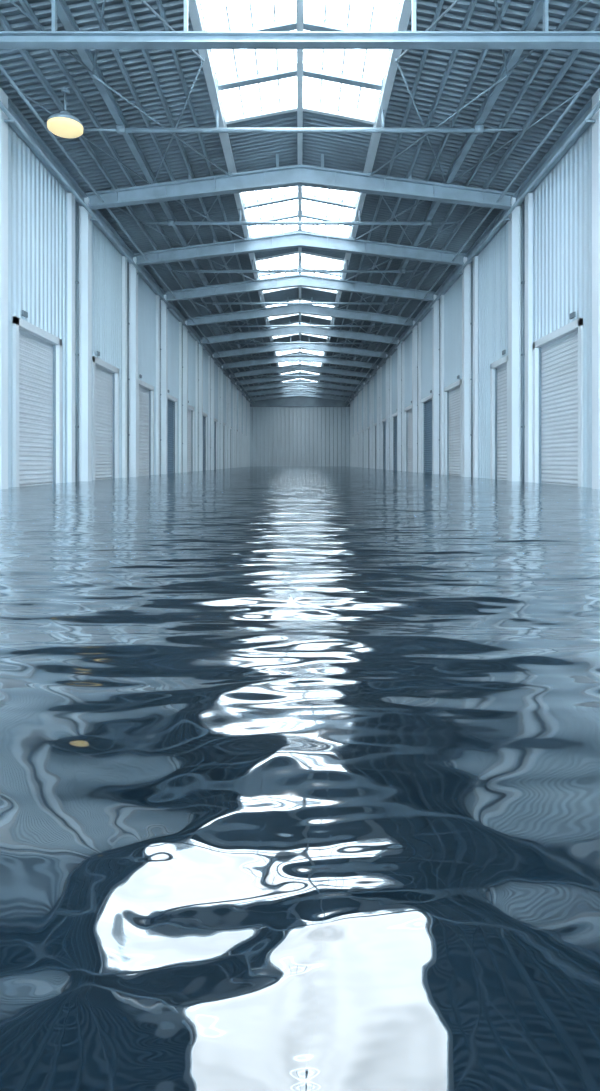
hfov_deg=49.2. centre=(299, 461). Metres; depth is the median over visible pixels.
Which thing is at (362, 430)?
door
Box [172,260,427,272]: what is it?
strut
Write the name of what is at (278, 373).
strut
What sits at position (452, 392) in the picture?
door
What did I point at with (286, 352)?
skylight
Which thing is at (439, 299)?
conduit
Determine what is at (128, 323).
conduit
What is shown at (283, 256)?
skylight
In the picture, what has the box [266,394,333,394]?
strut
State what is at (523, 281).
conduit
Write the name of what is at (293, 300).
skylight
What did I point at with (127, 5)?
purlin
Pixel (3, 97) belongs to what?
support columns
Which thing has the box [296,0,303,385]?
purlin
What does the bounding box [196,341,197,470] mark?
wall post
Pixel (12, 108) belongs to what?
trim
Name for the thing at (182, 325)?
conduit
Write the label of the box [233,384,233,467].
wall post
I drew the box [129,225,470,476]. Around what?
frame
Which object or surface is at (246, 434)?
door
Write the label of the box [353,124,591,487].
wall
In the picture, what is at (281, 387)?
strut
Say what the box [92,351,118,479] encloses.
door
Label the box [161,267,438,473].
frame
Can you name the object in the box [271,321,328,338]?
skylight
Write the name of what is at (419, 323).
wall post
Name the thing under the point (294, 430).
wall
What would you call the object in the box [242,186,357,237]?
skylight
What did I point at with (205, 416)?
door
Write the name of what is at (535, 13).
purlin
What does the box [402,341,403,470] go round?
wall post
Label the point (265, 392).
frame
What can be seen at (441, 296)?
wall post
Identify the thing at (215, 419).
door
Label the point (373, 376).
wall post
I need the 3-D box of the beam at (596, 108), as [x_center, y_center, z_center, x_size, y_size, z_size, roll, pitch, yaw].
[5.778,-7.157,33.800,0.425,0.513,95.600,0,0,0]
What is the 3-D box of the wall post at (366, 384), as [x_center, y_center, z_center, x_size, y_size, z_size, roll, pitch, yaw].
[6.197,-2.845,60.950,0.115,8.790,0.280,0,0,0]
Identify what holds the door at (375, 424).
in the wall at (562, 202)
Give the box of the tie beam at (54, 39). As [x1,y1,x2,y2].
[0,0,599,48]
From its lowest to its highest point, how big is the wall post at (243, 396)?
8.790 m
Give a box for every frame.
[79,154,520,480]
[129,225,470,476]
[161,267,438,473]
[183,297,416,471]
[198,319,401,470]
[211,336,388,469]
[220,351,379,468]
[228,361,371,467]
[234,371,365,467]
[240,379,359,466]
[244,386,355,466]
[248,391,351,466]
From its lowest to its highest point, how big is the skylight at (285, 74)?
0.562 m
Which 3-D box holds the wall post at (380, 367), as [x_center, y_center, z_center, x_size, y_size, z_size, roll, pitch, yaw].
[6.197,-2.845,50.150,0.115,8.790,0.280,0,0,0]
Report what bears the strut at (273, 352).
attached to the ceiling
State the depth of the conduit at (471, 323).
23.52 m
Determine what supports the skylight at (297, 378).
attached to the ceiling
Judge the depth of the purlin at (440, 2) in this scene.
15.65 m
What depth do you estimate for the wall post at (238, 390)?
66.21 m
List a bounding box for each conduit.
[75,202,78,481]
[127,262,129,476]
[160,299,160,473]
[182,325,182,471]
[210,358,210,469]
[389,358,389,469]
[417,325,417,471]
[439,299,439,473]
[470,262,472,476]
[521,202,524,481]
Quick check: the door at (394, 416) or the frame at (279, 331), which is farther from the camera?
the door at (394, 416)
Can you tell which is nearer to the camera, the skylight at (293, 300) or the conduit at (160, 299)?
the conduit at (160, 299)
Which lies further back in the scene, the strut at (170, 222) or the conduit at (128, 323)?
the conduit at (128, 323)
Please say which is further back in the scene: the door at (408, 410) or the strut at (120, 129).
the door at (408, 410)
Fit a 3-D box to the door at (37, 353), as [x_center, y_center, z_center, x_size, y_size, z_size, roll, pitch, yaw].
[-6.325,-0.930,15.750,0.230,4.960,2.780,0,0,0]
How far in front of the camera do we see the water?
1.11 m
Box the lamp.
[47,88,83,137]
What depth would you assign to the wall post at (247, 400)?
77.01 m
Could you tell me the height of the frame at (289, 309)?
10.326 m
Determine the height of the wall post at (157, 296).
8.790 m
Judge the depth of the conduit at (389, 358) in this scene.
45.13 m
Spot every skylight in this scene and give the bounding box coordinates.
[201,0,398,123]
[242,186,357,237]
[256,251,343,293]
[266,298,333,319]
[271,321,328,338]
[276,349,323,355]
[279,361,320,365]
[281,370,318,374]
[282,378,317,381]
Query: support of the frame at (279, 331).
on the floor
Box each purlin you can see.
[0,10,256,396]
[19,0,260,395]
[50,0,264,395]
[89,0,264,383]
[123,0,272,388]
[156,0,277,388]
[188,0,284,392]
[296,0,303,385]
[315,0,411,392]
[322,0,443,388]
[327,0,476,388]
[335,0,510,383]
[335,0,549,395]
[339,0,580,395]
[343,10,599,396]
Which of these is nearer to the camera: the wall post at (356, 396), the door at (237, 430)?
the door at (237, 430)
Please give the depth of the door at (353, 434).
76.77 m
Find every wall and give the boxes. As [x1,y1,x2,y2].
[8,124,246,487]
[250,391,349,465]
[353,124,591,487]
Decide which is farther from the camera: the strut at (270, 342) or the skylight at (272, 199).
the strut at (270, 342)
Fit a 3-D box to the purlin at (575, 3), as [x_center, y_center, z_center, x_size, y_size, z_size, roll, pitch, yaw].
[4.750,-7.905,33.800,0.060,0.120,95.600,0,0,0]
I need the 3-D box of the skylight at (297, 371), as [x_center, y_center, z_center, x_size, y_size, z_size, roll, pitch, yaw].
[0.000,-8.719,64.500,3.700,0.562,3.100,0,0,0]
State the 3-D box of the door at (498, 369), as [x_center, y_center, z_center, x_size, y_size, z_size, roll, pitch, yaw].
[6.325,-0.930,20.500,0.230,4.960,1.880,0,0,0]
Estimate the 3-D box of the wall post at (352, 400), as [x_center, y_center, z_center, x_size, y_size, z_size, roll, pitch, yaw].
[6.197,-2.845,77.150,0.115,8.790,0.280,0,0,0]
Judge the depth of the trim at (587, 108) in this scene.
17.89 m
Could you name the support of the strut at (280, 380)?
attached to the ceiling
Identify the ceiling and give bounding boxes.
[0,0,599,397]
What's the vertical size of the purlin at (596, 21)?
0.140 m
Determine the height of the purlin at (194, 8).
0.260 m
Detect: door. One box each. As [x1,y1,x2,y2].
[13,310,61,486]
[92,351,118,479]
[138,374,153,475]
[167,390,177,473]
[188,401,194,471]
[203,412,207,470]
[214,418,217,469]
[223,423,225,468]
[231,427,231,467]
[237,430,237,467]
[242,432,242,466]
[246,434,246,466]
[353,434,353,466]
[357,432,357,466]
[362,430,362,467]
[367,427,368,467]
[374,423,376,468]
[382,418,385,469]
[392,412,396,470]
[404,401,411,471]
[421,390,432,473]
[444,375,461,475]
[490,350,507,479]
[533,312,582,486]
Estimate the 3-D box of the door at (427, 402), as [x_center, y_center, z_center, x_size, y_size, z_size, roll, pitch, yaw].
[6.325,-0.930,32.225,0.230,4.960,3.030,0,0,0]
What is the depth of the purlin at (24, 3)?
15.12 m
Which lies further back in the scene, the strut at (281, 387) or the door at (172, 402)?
the strut at (281, 387)
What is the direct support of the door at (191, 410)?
in the wall at (37, 202)
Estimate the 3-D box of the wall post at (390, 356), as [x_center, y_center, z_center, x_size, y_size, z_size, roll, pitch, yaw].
[6.197,-2.845,44.750,0.115,8.790,0.280,0,0,0]
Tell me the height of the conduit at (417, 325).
8.750 m
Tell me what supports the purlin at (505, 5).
attached to the ceiling
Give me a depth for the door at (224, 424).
54.77 m
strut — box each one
[83,110,522,134]
[140,209,459,225]
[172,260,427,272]
[194,294,405,304]
[211,318,388,326]
[221,337,378,343]
[232,352,367,356]
[248,363,351,367]
[254,373,345,375]
[256,380,343,383]
[260,387,339,389]
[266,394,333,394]
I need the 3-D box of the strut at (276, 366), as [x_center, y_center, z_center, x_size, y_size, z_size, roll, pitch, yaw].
[0.000,-8.059,53.800,10.601,0.639,0.160,0,0,0]
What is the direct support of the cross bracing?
attached to the frame at (294, 392)
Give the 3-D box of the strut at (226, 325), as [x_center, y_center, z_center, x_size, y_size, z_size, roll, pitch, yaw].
[0.000,-8.059,37.600,10.601,0.639,0.160,0,0,0]
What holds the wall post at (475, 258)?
on the floor
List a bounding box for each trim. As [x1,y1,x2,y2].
[0,87,251,401]
[348,87,599,401]
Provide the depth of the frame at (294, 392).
77.98 m
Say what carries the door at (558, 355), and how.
in the wall at (562, 202)
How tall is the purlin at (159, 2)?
0.120 m
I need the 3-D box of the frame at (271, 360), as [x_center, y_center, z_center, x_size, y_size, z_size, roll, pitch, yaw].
[0.000,-3.613,51.100,12.500,10.326,0.320,0,0,0]
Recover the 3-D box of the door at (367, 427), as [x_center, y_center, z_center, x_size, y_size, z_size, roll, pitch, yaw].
[6.325,-0.930,59.225,0.230,4.960,3.030,0,0,0]
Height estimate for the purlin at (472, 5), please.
0.140 m
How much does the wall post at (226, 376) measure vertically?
8.790 m
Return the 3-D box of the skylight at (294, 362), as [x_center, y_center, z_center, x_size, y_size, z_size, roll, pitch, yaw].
[0.000,-8.719,57.500,3.700,0.562,3.100,0,0,0]
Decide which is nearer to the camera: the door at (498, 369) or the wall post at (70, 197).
the wall post at (70, 197)
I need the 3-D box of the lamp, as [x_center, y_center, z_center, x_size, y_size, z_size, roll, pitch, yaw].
[-4.980,-7.431,13.900,0.738,0.901,0.738,0,0,0]
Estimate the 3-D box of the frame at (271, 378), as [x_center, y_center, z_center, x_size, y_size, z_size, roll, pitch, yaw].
[0.000,-3.613,61.900,12.500,10.326,0.320,0,0,0]
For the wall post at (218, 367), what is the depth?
50.02 m
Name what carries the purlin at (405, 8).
attached to the frame
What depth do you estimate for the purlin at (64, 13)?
15.13 m
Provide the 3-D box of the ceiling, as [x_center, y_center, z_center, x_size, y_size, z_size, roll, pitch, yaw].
[0.000,-8.294,34.000,13.200,1.312,96.000,0,0,0]
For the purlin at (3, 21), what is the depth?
16.22 m
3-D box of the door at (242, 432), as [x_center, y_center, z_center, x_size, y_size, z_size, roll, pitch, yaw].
[-6.325,-0.930,69.750,0.230,4.960,2.780,0,0,0]
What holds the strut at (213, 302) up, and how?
attached to the ceiling
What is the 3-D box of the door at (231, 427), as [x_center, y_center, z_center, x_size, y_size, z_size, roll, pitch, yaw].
[-6.325,-0.930,58.950,0.230,4.960,2.780,0,0,0]
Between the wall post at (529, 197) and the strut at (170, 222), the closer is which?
the wall post at (529, 197)
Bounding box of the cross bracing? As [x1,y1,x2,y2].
[8,0,591,395]
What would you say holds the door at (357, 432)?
in the wall at (562, 202)
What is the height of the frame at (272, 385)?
10.326 m
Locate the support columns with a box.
[0,88,599,488]
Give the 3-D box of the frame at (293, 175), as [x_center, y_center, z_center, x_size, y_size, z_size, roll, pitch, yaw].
[0.000,-3.613,18.700,12.500,10.326,0.320,0,0,0]
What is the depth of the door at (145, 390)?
27.11 m
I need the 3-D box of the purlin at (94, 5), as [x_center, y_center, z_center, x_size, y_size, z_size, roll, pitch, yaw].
[-3.650,-8.115,33.800,0.060,0.120,95.600,0,0,0]
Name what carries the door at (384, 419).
in the wall at (562, 202)
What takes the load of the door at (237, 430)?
in the wall at (37, 202)
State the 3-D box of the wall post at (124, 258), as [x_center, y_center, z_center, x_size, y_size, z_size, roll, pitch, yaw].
[-6.197,-2.845,23.150,0.115,8.790,0.280,0,0,0]
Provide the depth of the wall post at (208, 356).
44.61 m
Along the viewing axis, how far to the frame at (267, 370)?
56.47 m
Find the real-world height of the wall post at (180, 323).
8.790 m
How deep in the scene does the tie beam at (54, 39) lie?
11.17 m
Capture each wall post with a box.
[67,193,74,482]
[122,256,126,477]
[156,295,159,474]
[179,322,181,472]
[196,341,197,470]
[208,356,209,469]
[218,367,219,468]
[226,376,227,468]
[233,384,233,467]
[238,390,239,466]
[243,396,243,466]
[247,400,247,466]
[352,400,352,466]
[356,396,356,466]
[360,390,361,466]
[366,384,366,467]
[372,376,373,468]
[380,367,381,468]
[390,356,391,469]
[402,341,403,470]
[418,322,420,472]
[440,295,443,474]
[473,256,477,477]
[525,193,532,481]
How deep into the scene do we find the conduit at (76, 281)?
18.12 m
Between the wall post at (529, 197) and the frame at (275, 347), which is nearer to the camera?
the wall post at (529, 197)
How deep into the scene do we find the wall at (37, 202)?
17.15 m
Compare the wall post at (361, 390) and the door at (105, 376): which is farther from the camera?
the wall post at (361, 390)
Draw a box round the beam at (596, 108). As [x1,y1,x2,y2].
[345,64,599,405]
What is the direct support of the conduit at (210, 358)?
attached to the wall at (37, 202)
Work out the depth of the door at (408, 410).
38.68 m
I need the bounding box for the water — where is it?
[0,466,599,1090]

